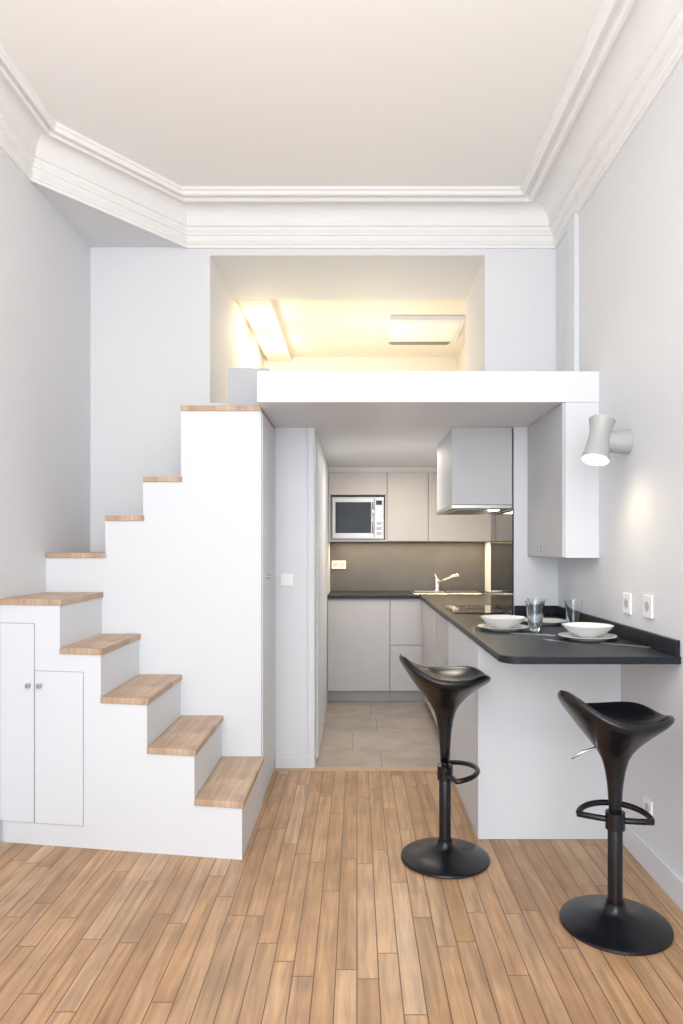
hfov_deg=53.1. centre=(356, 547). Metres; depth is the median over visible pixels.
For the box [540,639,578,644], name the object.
fork
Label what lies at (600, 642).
knife
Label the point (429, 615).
base cabinet
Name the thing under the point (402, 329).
ceiling vent
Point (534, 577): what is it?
wall
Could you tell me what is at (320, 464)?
door
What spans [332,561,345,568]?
power outlet
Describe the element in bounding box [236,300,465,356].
ceiling
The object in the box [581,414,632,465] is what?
wall lamp
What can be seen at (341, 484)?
upper cabinet
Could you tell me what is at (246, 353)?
wall
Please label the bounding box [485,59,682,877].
wall
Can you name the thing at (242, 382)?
wall
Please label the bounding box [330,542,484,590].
backsplash
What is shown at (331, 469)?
trim
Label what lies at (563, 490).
upper cabinet
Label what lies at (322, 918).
floor
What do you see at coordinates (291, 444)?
wall
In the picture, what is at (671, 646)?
upstand
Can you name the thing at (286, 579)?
light switch
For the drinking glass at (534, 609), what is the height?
0.146 m
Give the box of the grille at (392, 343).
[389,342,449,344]
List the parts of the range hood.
plate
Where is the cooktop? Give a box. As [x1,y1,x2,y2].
[442,605,505,613]
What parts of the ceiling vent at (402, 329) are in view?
panel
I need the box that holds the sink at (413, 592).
[410,591,486,594]
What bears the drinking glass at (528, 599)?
on the countertop
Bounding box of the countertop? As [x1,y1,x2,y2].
[327,591,680,663]
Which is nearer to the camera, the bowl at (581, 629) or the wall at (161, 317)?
the bowl at (581, 629)
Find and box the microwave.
[331,497,383,539]
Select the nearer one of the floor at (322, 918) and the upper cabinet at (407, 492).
the floor at (322, 918)
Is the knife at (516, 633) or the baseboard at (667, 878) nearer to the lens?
the baseboard at (667, 878)
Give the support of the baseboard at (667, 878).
attached to the wall at (631, 225)
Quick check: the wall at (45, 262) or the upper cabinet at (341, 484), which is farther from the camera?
the upper cabinet at (341, 484)
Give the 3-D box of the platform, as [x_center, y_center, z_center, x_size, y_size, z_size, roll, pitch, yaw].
[0.161,-0.816,5.050,2.129,0.157,3.200,0,0,0]
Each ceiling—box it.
[0,0,603,185]
[34,183,181,246]
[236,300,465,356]
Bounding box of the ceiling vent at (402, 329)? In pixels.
[387,315,464,344]
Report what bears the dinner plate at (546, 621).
on the countertop
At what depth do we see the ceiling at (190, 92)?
3.02 m
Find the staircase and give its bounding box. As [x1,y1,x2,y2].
[0,406,274,859]
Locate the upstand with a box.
[514,605,679,655]
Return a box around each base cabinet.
[328,599,389,700]
[389,599,424,700]
[422,601,437,722]
[437,613,447,725]
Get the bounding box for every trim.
[0,0,682,248]
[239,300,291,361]
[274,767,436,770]
[308,427,313,767]
[329,467,436,471]
[567,212,578,370]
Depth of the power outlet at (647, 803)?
2.85 m
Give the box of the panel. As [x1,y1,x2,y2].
[491,509,513,614]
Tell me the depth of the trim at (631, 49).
3.80 m
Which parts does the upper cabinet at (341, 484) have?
door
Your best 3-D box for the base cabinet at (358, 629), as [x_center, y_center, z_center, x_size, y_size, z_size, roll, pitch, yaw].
[0.015,0.895,6.248,0.542,0.907,0.602,0,0,0]
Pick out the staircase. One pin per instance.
(137, 690)
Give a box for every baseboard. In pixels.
[275,752,307,767]
[623,824,682,910]
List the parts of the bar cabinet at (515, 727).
panel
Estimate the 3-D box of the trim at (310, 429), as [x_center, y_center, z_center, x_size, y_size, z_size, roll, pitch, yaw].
[-0.281,0.306,4.181,0.038,2.087,0.018,0,0,0]
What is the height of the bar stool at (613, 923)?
0.844 m
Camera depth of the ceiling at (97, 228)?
3.95 m
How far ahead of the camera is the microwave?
6.17 m
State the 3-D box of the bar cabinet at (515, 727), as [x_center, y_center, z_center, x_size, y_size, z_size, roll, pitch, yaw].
[0.892,0.895,3.675,0.664,0.907,1.030,0,0,0]
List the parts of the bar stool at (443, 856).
seat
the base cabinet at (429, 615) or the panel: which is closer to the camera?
the panel
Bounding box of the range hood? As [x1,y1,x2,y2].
[436,427,511,514]
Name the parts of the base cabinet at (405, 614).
drawer, drawer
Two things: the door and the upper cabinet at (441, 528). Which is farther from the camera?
the upper cabinet at (441, 528)
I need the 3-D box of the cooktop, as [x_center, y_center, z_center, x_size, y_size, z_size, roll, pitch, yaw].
[0.762,0.406,4.520,0.325,0.007,0.560,0,0,0]
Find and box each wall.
[0,148,89,598]
[90,247,555,551]
[228,368,268,405]
[232,300,262,367]
[263,357,457,370]
[275,428,329,766]
[458,343,557,605]
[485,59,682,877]
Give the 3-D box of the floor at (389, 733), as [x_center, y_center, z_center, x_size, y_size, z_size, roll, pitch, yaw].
[0.483,1.400,5.370,1.483,0.100,2.360,0,0,0]
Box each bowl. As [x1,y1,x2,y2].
[480,615,525,627]
[561,622,613,637]
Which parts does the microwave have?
handle, control panel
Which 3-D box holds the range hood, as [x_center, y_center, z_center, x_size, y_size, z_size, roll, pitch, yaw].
[0.760,-0.486,4.549,0.372,0.500,0.782,0,0,0]
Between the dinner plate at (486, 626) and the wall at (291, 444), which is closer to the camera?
the dinner plate at (486, 626)
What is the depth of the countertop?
2.93 m
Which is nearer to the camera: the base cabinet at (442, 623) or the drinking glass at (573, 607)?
the drinking glass at (573, 607)
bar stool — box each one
[399,654,490,878]
[557,690,674,955]
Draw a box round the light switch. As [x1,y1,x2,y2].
[280,573,292,585]
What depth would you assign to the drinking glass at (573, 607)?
3.47 m
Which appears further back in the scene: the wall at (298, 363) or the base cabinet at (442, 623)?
the wall at (298, 363)
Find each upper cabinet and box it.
[329,472,386,541]
[386,472,427,541]
[427,472,490,541]
[528,402,598,557]
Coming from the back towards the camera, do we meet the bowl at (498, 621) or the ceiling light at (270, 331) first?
the ceiling light at (270, 331)
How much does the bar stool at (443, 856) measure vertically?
0.890 m
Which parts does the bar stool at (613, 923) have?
lever, seat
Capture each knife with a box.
[516,633,555,635]
[600,642,648,646]
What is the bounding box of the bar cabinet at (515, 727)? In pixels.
[448,621,620,838]
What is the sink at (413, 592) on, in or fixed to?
in the countertop
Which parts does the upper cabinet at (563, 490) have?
door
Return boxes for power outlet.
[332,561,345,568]
[623,592,631,614]
[643,594,653,618]
[643,795,652,815]
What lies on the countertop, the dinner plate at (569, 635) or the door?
the dinner plate at (569, 635)
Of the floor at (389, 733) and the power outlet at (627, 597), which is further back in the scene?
the floor at (389, 733)
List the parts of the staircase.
door, door frame, door, door frame, door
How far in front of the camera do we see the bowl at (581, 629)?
3.04 m
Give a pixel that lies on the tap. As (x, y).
(437, 581)
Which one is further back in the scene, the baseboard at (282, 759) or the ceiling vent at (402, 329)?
the ceiling vent at (402, 329)
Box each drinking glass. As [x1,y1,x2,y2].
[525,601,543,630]
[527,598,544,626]
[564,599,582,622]
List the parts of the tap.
spout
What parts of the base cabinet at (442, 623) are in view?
drawer, drawer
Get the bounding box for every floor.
[0,771,682,1023]
[315,700,440,766]
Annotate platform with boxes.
[210,371,598,466]
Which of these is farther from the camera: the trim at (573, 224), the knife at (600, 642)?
the trim at (573, 224)
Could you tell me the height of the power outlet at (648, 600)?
0.095 m
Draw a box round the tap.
[434,573,458,589]
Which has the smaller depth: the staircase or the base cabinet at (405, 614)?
the staircase
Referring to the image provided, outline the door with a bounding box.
[316,445,324,757]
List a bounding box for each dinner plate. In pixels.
[477,623,527,630]
[523,618,566,624]
[558,632,617,640]
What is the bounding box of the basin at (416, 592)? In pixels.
[415,591,446,593]

